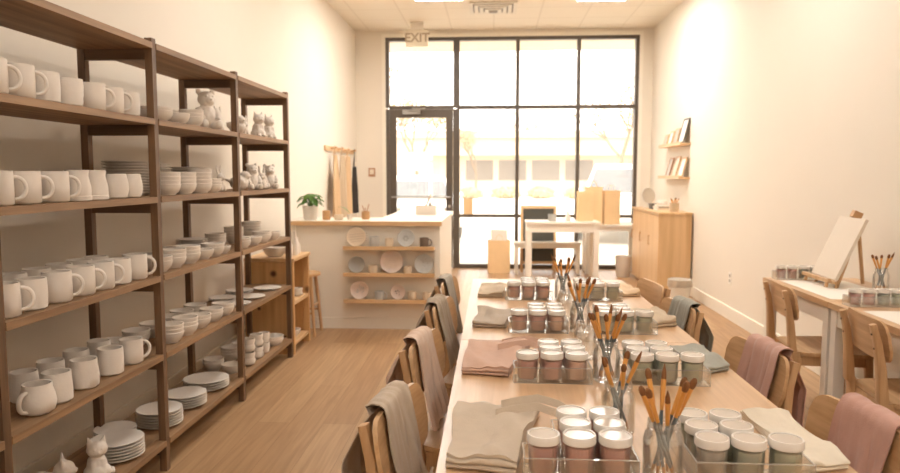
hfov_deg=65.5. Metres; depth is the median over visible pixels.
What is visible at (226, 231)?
bowl
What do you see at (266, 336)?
cup
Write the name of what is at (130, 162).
plate
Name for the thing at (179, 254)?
bowl
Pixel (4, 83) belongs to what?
mug
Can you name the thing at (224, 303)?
bowl
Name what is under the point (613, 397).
paintbrush
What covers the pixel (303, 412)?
floor
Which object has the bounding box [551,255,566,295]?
paintbrush
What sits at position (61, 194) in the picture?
mug
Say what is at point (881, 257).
paintbrush
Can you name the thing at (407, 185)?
car
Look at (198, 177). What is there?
bowl
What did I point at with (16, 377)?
cup
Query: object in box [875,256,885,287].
paintbrush
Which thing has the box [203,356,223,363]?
bowl
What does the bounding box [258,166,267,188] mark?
bunny figurine
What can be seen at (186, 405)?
plate
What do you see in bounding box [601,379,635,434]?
glass jar
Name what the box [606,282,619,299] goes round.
paint pot
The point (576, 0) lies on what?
recessed light
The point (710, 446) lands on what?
paint pot
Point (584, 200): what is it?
paper bag
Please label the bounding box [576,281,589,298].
paint pot
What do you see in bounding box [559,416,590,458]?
paint pot
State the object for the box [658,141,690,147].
ledge
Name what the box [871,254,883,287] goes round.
paintbrush
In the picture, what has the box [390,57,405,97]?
tree
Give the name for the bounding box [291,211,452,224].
countertop
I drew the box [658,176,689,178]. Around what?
ledge
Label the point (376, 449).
dining chair
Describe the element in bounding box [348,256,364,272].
plate
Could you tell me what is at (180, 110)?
bowl
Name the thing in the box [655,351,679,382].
paint pot
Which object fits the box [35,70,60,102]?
tumbler
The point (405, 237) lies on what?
plate
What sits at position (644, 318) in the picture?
paint pot
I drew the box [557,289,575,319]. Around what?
glass jar
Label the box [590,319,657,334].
acrylic tray
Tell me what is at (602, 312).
paint pot
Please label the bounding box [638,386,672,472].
paintbrush
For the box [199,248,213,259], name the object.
bowl
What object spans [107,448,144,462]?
plate
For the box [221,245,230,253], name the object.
bowl
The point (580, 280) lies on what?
paintbrush
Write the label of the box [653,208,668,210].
book
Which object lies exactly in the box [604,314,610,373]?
paintbrush
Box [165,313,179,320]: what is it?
bowl
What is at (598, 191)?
paper bag
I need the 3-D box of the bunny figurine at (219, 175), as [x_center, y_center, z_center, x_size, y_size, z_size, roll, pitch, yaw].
[-1.361,-0.341,4.127,0.081,0.156,0.079,-2,5,-19]
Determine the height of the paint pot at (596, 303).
0.086 m
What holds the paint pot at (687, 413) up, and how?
in the acrylic tray at (690, 463)
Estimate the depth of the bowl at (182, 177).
3.60 m
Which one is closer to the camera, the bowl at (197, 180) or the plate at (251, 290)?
the bowl at (197, 180)
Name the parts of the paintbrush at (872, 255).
handle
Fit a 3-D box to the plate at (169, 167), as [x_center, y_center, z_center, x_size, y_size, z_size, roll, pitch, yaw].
[-1.518,-0.395,4.062,0.210,0.018,0.210,0,5,-1]
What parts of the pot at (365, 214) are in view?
pot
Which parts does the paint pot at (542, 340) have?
lid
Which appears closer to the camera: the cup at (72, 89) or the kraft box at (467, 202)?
the cup at (72, 89)
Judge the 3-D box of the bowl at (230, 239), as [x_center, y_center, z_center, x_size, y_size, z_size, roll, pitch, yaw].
[-1.481,0.016,4.799,0.132,0.056,0.132,4,6,38]
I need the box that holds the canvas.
[812,216,868,280]
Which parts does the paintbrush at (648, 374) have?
handle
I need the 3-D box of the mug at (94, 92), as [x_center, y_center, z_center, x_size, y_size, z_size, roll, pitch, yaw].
[-1.414,-0.557,2.797,0.126,0.108,0.098,-1,5,-12]
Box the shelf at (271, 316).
[243,252,309,353]
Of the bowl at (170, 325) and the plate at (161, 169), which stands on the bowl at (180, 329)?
the bowl at (170, 325)
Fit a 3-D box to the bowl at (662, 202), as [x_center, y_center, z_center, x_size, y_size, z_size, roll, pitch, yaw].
[2.600,-0.419,8.594,0.132,0.050,0.132,0,5,3]
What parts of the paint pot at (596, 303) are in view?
lid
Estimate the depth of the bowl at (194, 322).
3.63 m
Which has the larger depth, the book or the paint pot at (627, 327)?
the book
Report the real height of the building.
5.200 m
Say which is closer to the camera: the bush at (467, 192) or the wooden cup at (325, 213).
the wooden cup at (325, 213)
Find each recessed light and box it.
[414,0,462,0]
[576,0,626,1]
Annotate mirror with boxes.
[641,187,655,207]
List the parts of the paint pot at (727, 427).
lid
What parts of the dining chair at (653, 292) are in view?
leg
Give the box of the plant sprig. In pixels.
[343,207,351,219]
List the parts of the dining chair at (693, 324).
draped apron, leg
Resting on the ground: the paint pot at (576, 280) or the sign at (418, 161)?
the sign at (418, 161)
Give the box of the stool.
[309,270,322,336]
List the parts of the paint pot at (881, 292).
lid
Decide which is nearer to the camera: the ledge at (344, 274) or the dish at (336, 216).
the ledge at (344, 274)
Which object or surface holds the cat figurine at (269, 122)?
on the shelving at (94, 40)
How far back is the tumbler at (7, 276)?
2.52 m
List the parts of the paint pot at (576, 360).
lid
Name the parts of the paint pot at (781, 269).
lid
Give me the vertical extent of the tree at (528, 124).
9.190 m
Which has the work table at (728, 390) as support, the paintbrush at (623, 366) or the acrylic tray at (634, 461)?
the acrylic tray at (634, 461)
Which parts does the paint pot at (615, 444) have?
lid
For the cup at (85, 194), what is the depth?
2.67 m
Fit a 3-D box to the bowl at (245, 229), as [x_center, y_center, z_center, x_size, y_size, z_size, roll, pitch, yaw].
[-1.455,-0.037,5.134,0.145,0.062,0.145,-4,6,-36]
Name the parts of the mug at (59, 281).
handle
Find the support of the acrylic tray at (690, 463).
on the work table at (728, 390)
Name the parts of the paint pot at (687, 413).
lid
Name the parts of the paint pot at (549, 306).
lid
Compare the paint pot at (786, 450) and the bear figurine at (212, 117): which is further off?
the bear figurine at (212, 117)
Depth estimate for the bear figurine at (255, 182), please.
4.66 m
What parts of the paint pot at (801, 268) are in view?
lid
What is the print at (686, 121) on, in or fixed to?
attached to the framed picture at (686, 122)
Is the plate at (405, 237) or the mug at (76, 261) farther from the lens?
the plate at (405, 237)
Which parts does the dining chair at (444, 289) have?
leg, draped apron, backrest, seat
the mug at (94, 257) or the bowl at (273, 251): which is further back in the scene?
the bowl at (273, 251)
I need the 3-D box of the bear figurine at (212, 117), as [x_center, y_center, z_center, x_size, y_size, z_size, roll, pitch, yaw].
[-1.374,-0.720,3.962,0.142,0.229,0.151,5,7,43]
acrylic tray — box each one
[505,287,552,299]
[508,316,568,333]
[513,349,592,384]
[521,420,639,472]
[572,286,622,300]
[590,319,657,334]
[620,350,710,386]
[669,424,816,472]
[772,270,823,279]
[842,294,899,306]
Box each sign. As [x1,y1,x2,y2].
[405,22,429,46]
[409,141,432,204]
[520,206,555,271]
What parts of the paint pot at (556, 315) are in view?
lid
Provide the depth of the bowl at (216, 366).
4.46 m
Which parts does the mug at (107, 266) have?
handle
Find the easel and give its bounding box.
[802,210,864,287]
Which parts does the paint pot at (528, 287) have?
lid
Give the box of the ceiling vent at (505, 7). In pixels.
[469,1,517,13]
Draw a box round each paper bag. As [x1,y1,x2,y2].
[488,230,509,272]
[576,185,593,220]
[585,181,602,224]
[602,184,620,223]
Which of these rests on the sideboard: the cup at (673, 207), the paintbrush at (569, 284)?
the cup at (673, 207)
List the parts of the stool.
leg, seat, leg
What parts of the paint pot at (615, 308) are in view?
lid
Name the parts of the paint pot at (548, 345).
lid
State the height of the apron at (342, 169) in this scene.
0.916 m
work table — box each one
[436,336,857,472]
[461,279,697,342]
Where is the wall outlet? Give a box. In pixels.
[728,272,731,284]
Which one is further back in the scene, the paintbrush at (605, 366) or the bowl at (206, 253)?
the bowl at (206, 253)
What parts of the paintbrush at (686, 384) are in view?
handle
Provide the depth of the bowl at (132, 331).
3.46 m
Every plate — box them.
[90,429,143,447]
[93,421,136,434]
[101,161,148,163]
[101,163,148,166]
[101,166,148,168]
[101,169,148,171]
[104,442,144,456]
[105,439,144,453]
[106,172,148,174]
[106,445,144,459]
[107,436,144,450]
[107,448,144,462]
[135,401,182,415]
[135,407,182,418]
[136,409,182,421]
[136,413,182,423]
[136,415,182,426]
[136,418,182,429]
[146,163,170,165]
[147,168,170,170]
[168,386,206,399]
[168,392,206,401]
[169,167,206,168]
[170,169,186,170]
[176,237,207,241]
[176,240,207,243]
[181,394,206,404]
[183,371,228,384]
[183,377,228,386]
[183,380,228,389]
[183,382,228,391]
[183,397,206,406]
[183,399,206,409]
[208,294,235,300]
[226,287,252,292]
[226,290,252,294]
[232,300,250,305]
[243,293,264,299]
[253,285,280,290]
[345,227,366,245]
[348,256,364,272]
[350,281,368,298]
[380,250,402,272]
[390,285,404,299]
[397,229,414,245]
[414,254,433,272]
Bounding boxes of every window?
[385,37,456,109]
[456,36,517,267]
[516,35,579,268]
[576,35,639,268]
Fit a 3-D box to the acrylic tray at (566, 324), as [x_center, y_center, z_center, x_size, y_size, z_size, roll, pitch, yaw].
[0.372,0.363,3.000,0.245,0.050,0.245,0,5,3]
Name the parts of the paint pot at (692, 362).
lid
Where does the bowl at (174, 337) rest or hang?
on the shelving at (94, 40)
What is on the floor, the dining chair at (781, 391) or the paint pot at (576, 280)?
the dining chair at (781, 391)
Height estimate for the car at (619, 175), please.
1.720 m
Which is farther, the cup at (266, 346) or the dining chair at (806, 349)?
the cup at (266, 346)
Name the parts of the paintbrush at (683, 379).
handle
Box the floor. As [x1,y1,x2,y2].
[135,267,819,472]
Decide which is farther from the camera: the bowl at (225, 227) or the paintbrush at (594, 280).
the bowl at (225, 227)
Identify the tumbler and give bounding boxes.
[2,271,27,280]
[14,276,47,310]
[21,267,50,276]
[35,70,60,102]
[36,357,64,378]
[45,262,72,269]
[62,347,89,367]
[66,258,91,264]
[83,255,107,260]
[96,345,123,375]
[105,257,131,284]
[124,91,139,115]
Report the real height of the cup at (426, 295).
0.074 m
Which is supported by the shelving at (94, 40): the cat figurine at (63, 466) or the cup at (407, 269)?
the cat figurine at (63, 466)
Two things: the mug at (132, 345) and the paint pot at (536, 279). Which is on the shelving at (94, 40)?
the mug at (132, 345)
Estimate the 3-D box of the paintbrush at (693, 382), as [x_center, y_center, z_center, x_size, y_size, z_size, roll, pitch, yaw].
[0.476,0.403,1.490,0.091,0.221,0.014,3,6,33]
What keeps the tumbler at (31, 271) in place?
on the shelving at (94, 40)
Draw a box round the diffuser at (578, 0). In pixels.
[578,0,615,0]
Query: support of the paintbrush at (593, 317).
in the glass jar at (596, 377)
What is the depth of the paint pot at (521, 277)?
3.84 m
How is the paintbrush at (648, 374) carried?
in the glass jar at (646, 458)
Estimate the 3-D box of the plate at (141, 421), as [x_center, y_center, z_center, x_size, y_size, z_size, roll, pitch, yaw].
[-1.459,0.909,3.518,0.220,0.019,0.220,1,5,13]
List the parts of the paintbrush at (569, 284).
handle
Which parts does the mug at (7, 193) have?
handle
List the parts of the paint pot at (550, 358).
lid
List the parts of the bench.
leg, apron rail, leg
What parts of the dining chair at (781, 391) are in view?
draped apron, leg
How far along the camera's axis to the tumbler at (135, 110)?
3.04 m
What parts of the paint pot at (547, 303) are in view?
lid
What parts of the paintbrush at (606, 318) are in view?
handle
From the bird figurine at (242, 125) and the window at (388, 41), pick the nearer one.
the bird figurine at (242, 125)
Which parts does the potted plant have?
pot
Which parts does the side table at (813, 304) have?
leg, apron rail, leg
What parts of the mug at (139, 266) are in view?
handle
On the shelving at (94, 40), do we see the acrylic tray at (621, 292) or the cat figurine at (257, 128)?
the cat figurine at (257, 128)
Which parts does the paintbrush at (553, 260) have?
handle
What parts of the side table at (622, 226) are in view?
leg, leg, apron rail, leg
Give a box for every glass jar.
[554,274,570,299]
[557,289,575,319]
[570,300,590,332]
[573,320,596,360]
[593,338,619,383]
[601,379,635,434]
[642,417,683,472]
[872,268,889,288]
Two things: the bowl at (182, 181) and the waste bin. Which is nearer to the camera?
the bowl at (182, 181)
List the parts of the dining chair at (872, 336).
leg, backrest, seat frame, seat, leg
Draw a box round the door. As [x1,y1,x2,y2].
[386,108,455,267]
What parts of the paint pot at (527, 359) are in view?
lid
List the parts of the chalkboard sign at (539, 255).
panel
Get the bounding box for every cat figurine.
[37,452,77,472]
[83,435,114,472]
[250,111,266,136]
[264,114,276,138]
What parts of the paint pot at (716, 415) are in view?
lid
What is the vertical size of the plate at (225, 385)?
0.020 m
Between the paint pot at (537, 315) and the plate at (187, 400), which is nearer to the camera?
the paint pot at (537, 315)
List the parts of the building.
pane, pane, pane, pane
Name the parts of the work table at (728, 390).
folded apron, folded apron, folded apron, folded apron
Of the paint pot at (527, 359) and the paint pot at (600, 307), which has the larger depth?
the paint pot at (600, 307)
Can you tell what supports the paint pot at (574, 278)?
in the acrylic tray at (621, 292)
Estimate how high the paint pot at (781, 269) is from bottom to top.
0.080 m
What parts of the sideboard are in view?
door, door, door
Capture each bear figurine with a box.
[195,88,222,128]
[245,163,262,189]
[263,164,278,188]
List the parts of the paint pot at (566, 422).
lid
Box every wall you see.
[0,0,356,472]
[355,28,653,217]
[650,0,899,378]
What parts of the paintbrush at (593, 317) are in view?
handle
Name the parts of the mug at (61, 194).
handle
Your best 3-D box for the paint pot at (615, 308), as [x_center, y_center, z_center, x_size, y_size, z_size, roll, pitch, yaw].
[0.731,0.343,2.977,0.072,0.086,0.072,-2,5,-18]
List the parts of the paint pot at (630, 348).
lid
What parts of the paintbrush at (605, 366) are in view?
handle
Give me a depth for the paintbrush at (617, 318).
2.17 m
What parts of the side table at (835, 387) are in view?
leg, apron rail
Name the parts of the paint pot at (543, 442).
lid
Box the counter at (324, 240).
[291,211,452,328]
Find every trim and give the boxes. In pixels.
[382,31,643,216]
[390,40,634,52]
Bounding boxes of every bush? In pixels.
[460,187,484,197]
[490,186,521,198]
[525,186,556,198]
[562,187,584,198]
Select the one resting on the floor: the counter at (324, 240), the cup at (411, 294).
the counter at (324, 240)
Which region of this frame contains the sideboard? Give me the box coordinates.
[631,207,692,290]
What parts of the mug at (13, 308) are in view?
handle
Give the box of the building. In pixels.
[397,130,632,191]
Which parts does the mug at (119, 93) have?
handle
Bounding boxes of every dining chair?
[341,380,427,472]
[386,326,449,472]
[415,294,459,472]
[424,273,462,377]
[636,278,670,307]
[659,295,713,351]
[724,334,806,426]
[763,280,873,394]
[805,392,899,472]
[839,307,899,415]
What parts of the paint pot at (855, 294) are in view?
lid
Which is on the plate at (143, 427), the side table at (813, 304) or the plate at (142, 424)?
the plate at (142, 424)
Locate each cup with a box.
[8,367,38,403]
[41,368,73,404]
[60,77,83,105]
[64,170,91,200]
[69,356,99,389]
[87,338,110,355]
[88,170,108,199]
[105,174,128,198]
[126,174,142,197]
[244,337,254,351]
[245,351,255,365]
[249,333,262,346]
[253,345,263,358]
[259,331,269,342]
[262,342,269,352]
[322,210,329,219]
[347,214,351,219]
[368,265,380,272]
[369,236,378,245]
[374,290,386,299]
[385,238,393,245]
[403,266,411,272]
[408,291,418,299]
[420,237,431,246]
[423,292,430,299]
[548,214,556,220]
[669,203,678,211]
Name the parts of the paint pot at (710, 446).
lid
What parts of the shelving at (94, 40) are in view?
post, post, cross rail, cross rail, cross rail, cross rail, post, post, cross rail, cross rail, cross rail, cross rail, post, post, cross rail, cross rail, cross rail, post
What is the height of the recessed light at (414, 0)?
0.012 m
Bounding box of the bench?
[513,241,580,274]
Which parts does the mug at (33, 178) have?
handle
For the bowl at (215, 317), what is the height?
0.056 m
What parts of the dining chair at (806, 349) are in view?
leg, backrest, leg, seat frame, seat, leg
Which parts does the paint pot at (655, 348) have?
lid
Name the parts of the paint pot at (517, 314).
lid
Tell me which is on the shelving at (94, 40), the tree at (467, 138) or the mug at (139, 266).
the mug at (139, 266)
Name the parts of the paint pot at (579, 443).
lid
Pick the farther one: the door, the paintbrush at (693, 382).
the door
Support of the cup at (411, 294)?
on the ledge at (384, 301)
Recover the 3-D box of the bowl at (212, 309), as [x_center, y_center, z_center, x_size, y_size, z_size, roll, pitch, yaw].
[-1.371,0.437,4.019,0.132,0.056,0.132,-2,5,-20]
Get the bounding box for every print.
[666,159,672,174]
[672,158,679,174]
[673,130,678,142]
[678,159,685,174]
[679,120,687,140]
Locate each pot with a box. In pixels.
[361,204,369,219]
[507,281,520,298]
[511,308,527,330]
[516,349,538,380]
[521,277,533,292]
[522,281,535,298]
[527,302,543,320]
[527,427,559,472]
[528,305,544,325]
[529,308,546,330]
[535,277,547,292]
[536,279,548,294]
[537,281,549,298]
[537,338,558,364]
[539,343,560,371]
[541,349,563,380]
[545,302,561,321]
[547,305,563,326]
[548,308,565,331]
[556,405,586,445]
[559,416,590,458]
[560,338,581,365]
[562,428,595,472]
[563,344,584,372]
[565,350,587,380]
[573,277,585,288]
[574,279,585,290]
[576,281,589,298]
[589,406,619,431]
[591,281,604,299]
[592,302,608,315]
[593,416,625,459]
[598,305,609,308]
[598,428,632,472]
[599,309,615,331]
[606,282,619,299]
[610,302,626,307]
[613,306,630,323]
[617,309,634,332]
[622,339,643,357]
[626,345,648,367]
[631,351,653,382]
[635,309,653,332]
[645,340,666,351]
[650,345,672,374]
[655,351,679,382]
[679,407,707,444]
[680,351,704,382]
[684,418,718,456]
[694,431,729,472]
[709,408,741,431]
[719,419,753,465]
[731,431,767,472]
[767,432,804,472]
[776,265,786,278]
[787,265,797,278]
[798,265,808,278]
[809,265,816,278]
[848,288,861,305]
[862,288,876,305]
[876,288,890,305]
[890,288,899,305]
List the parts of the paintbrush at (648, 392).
handle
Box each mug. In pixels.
[0,57,21,93]
[0,171,27,205]
[3,281,34,318]
[7,63,48,97]
[13,171,54,204]
[16,379,57,415]
[41,171,80,202]
[41,269,84,303]
[66,264,106,296]
[83,82,115,109]
[87,260,124,290]
[105,86,132,112]
[119,336,150,364]
[122,253,156,279]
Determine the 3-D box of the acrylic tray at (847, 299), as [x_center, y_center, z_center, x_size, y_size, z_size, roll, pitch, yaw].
[2.156,0.321,3.486,0.354,0.050,0.081,0,5,3]
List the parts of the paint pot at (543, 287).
lid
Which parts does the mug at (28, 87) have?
handle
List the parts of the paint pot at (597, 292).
lid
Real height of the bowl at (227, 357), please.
0.056 m
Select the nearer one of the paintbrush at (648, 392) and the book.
the paintbrush at (648, 392)
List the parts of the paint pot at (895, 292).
lid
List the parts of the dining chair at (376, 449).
leg, draped apron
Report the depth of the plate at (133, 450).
3.06 m
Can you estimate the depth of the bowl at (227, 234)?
4.74 m
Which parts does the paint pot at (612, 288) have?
lid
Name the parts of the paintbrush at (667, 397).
handle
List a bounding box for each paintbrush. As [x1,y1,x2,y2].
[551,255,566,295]
[554,258,565,298]
[558,261,566,297]
[560,259,561,298]
[562,257,569,296]
[566,254,575,279]
[567,273,583,330]
[567,282,585,328]
[574,277,590,328]
[576,283,584,328]
[577,278,581,320]
[579,279,588,326]
[584,279,595,306]
[588,312,613,377]
[591,313,613,374]
[594,305,606,377]
[599,307,622,375]
[599,314,626,376]
[600,304,612,379]
[601,356,626,426]
[603,357,618,409]
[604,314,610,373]
[604,314,619,375]
[613,351,629,407]
[619,351,641,399]
[619,364,626,418]
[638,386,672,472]
[645,368,665,472]
[645,388,673,469]
[652,377,686,469]
[654,378,696,467]
[656,364,665,472]
[659,381,689,469]
[665,391,670,471]
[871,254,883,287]
[875,252,894,288]
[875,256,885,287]
[878,255,882,287]
[879,254,889,287]
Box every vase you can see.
[295,287,302,295]
[565,212,570,220]
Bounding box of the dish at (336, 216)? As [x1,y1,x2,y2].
[334,214,342,219]
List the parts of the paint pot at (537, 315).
lid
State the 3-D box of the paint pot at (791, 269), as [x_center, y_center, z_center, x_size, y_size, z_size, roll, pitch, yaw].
[2.143,0.222,4.384,0.064,0.080,0.064,-3,6,-27]
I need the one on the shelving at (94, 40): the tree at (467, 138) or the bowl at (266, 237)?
the bowl at (266, 237)
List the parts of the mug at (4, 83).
handle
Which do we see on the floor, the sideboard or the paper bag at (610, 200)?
the sideboard
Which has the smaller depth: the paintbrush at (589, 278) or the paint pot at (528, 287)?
the paintbrush at (589, 278)
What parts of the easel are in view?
leg, leg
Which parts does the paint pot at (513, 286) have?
lid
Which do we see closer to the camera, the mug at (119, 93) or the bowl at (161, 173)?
the mug at (119, 93)
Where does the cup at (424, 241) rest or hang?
on the ledge at (344, 247)
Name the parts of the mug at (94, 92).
handle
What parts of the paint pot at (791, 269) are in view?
lid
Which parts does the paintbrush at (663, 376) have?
handle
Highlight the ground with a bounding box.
[460,192,627,250]
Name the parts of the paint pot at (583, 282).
lid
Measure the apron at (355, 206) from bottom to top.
0.906 m
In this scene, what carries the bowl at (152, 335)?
on the shelving at (94, 40)
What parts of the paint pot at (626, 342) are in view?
lid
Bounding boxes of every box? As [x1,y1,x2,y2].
[416,193,439,214]
[463,198,472,213]
[648,203,656,208]
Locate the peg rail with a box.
[324,145,355,153]
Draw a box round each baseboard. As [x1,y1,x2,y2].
[16,329,245,472]
[690,287,857,378]
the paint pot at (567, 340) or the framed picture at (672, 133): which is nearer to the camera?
the paint pot at (567, 340)
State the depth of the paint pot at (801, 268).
4.37 m
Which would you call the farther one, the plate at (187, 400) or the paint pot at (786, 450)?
the plate at (187, 400)
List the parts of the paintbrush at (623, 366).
handle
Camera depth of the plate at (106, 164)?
3.29 m
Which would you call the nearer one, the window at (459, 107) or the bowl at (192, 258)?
the bowl at (192, 258)
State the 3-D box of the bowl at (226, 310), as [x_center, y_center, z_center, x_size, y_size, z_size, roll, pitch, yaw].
[-1.360,0.441,4.196,0.132,0.056,0.132,1,5,12]
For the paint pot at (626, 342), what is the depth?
2.36 m
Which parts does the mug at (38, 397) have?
handle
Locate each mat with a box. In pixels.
[780,280,866,299]
[864,311,899,324]
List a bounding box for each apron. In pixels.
[333,146,340,216]
[339,147,347,216]
[346,148,352,213]
[352,149,358,212]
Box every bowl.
[106,336,122,344]
[121,327,150,335]
[121,332,150,344]
[139,320,154,327]
[140,106,172,110]
[140,109,172,119]
[147,255,172,261]
[147,259,172,271]
[149,328,154,337]
[160,172,180,175]
[160,176,180,179]
[160,180,180,183]
[160,184,180,194]
[163,247,185,253]
[163,252,185,257]
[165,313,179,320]
[165,321,183,329]
[166,326,183,333]
[166,330,183,343]
[167,112,189,122]
[169,308,193,314]
[170,256,186,267]
[172,314,197,322]
[174,244,200,249]
[176,183,196,193]
[179,109,203,112]
[180,172,195,175]
[180,176,196,179]
[180,180,195,183]
[183,302,206,308]
[183,323,197,335]
[184,252,200,263]
[184,320,197,325]
[185,112,202,116]
[185,116,203,125]
[186,249,200,253]
[187,169,211,171]
[188,312,210,319]
[192,183,211,192]
[196,172,211,175]
[196,176,211,178]
[196,179,211,182]
[197,317,210,328]
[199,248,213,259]
[199,306,222,312]
[200,242,223,246]
[201,246,224,256]
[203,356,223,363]
[203,361,223,370]
[205,232,225,236]
[205,236,225,239]
[207,239,225,244]
[208,184,221,192]
[210,311,222,321]
[211,300,233,306]
[212,178,221,180]
[212,181,221,183]
[220,344,236,350]
[220,349,236,353]
[220,352,236,360]
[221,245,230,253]
[221,361,237,373]
[222,305,233,315]
[224,226,243,229]
[224,229,243,232]
[226,232,243,235]
[226,235,243,243]
[241,221,260,224]
[241,224,261,227]
[242,236,261,244]
[242,237,250,240]
[242,240,250,247]
[243,227,261,230]
[243,231,251,235]
[252,230,271,234]
[252,234,271,241]
[263,246,285,256]
[269,333,283,339]
[269,337,283,345]
[270,231,280,239]
[295,327,300,335]
[656,200,666,204]
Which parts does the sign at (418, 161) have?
post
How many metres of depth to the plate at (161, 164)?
3.57 m
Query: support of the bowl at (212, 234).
on the bowl at (224, 237)
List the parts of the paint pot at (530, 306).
lid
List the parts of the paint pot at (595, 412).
lid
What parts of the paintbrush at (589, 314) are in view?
handle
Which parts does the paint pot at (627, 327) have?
lid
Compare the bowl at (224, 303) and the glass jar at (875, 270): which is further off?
the bowl at (224, 303)
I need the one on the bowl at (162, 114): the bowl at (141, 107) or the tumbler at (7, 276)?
the bowl at (141, 107)
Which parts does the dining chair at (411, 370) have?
leg, draped apron, backrest, seat frame, seat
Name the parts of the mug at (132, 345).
handle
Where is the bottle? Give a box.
[292,231,298,254]
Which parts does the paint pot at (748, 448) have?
lid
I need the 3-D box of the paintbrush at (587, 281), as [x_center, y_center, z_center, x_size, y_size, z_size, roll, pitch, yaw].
[0.555,0.279,2.891,0.014,0.223,0.092,-1,5,-7]
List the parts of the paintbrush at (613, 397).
handle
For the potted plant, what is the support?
on the counter at (324, 240)
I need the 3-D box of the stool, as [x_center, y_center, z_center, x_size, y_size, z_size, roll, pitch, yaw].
[-1.294,0.588,6.196,0.304,0.547,0.304,0,5,3]
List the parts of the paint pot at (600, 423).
lid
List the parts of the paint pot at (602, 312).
lid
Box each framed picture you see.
[663,134,669,143]
[665,158,674,175]
[667,131,674,143]
[671,156,681,175]
[672,128,680,142]
[677,157,687,176]
[678,118,690,142]
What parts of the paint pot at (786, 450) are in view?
lid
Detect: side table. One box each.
[524,220,600,276]
[582,223,632,273]
[763,277,890,394]
[827,302,899,398]
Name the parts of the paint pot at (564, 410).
lid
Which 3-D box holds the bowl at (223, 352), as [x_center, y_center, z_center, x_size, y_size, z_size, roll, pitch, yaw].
[-1.488,0.790,4.747,0.132,0.056,0.132,-1,5,-16]
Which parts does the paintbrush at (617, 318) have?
handle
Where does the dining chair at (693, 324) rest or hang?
on the floor
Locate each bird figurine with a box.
[225,171,251,189]
[226,115,245,132]
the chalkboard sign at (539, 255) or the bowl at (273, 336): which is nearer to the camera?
the bowl at (273, 336)
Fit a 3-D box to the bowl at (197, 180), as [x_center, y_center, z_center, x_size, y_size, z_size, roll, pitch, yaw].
[-1.376,-0.286,3.851,0.132,0.056,0.132,-1,5,-7]
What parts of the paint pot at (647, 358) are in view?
lid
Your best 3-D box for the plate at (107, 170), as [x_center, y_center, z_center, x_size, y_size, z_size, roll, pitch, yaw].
[-1.561,-0.314,3.377,0.220,0.019,0.220,5,7,42]
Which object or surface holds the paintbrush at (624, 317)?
in the glass jar at (596, 377)
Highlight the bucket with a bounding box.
[615,255,630,276]
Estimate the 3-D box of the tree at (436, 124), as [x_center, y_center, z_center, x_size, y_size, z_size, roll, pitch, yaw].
[-2.007,-5.632,42.344,5.440,6.743,4.924,-2,5,-22]
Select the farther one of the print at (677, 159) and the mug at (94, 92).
the print at (677, 159)
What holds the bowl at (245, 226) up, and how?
on the bowl at (245, 229)
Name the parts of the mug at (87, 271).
handle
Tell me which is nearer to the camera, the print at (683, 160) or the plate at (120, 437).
the plate at (120, 437)
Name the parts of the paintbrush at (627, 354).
handle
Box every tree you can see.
[387,85,461,174]
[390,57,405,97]
[444,117,484,187]
[493,100,551,129]
[554,66,633,163]
[611,103,632,134]
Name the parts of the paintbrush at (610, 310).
handle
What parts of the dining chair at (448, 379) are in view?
leg, draped apron, backrest, seat frame, seat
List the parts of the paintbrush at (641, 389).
handle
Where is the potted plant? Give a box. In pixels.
[297,194,323,219]
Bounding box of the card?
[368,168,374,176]
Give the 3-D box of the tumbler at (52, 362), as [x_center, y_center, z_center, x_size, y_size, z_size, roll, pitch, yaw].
[-1.573,0.541,2.759,0.103,0.108,0.102,0,5,3]
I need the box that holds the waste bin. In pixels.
[667,277,692,297]
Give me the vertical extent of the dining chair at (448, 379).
0.830 m
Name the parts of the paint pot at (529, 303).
lid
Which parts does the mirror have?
glass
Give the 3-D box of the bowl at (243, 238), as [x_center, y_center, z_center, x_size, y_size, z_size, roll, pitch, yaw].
[-1.330,0.031,4.489,0.104,0.046,0.104,2,6,26]
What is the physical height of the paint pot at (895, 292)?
0.080 m
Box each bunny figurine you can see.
[216,165,226,191]
[241,115,249,133]
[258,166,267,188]
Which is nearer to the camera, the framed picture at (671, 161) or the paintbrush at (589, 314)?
the paintbrush at (589, 314)
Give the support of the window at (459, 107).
in the wall at (368, 44)
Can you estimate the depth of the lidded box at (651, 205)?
8.91 m
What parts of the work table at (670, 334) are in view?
folded apron, folded apron, folded apron, folded apron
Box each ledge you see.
[343,246,434,250]
[343,273,434,276]
[343,299,426,303]
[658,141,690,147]
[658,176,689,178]
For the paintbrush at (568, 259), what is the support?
in the glass jar at (557, 276)
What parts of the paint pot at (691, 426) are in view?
lid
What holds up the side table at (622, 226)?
on the floor
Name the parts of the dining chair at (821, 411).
draped apron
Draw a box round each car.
[397,175,463,237]
[573,164,631,239]
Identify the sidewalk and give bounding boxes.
[460,250,627,263]
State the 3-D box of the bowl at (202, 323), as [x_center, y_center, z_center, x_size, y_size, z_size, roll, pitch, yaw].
[-1.381,0.471,3.848,0.132,0.056,0.132,2,5,22]
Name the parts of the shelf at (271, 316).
panel, post, panel, post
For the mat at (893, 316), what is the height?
0.002 m
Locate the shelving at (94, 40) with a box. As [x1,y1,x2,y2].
[0,0,292,472]
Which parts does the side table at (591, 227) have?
leg, leg, apron rail, leg, leg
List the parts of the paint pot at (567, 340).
lid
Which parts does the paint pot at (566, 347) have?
lid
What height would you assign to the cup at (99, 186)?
0.119 m
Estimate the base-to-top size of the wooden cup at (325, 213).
0.085 m
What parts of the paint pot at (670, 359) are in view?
lid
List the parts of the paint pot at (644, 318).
lid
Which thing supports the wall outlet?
attached to the wall at (792, 106)
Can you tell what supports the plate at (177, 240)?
on the plate
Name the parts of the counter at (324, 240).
corner trim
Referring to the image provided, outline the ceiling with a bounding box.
[326,0,683,30]
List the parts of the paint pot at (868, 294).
lid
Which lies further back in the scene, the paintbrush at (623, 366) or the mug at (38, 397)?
the mug at (38, 397)
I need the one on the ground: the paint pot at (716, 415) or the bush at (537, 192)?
the bush at (537, 192)

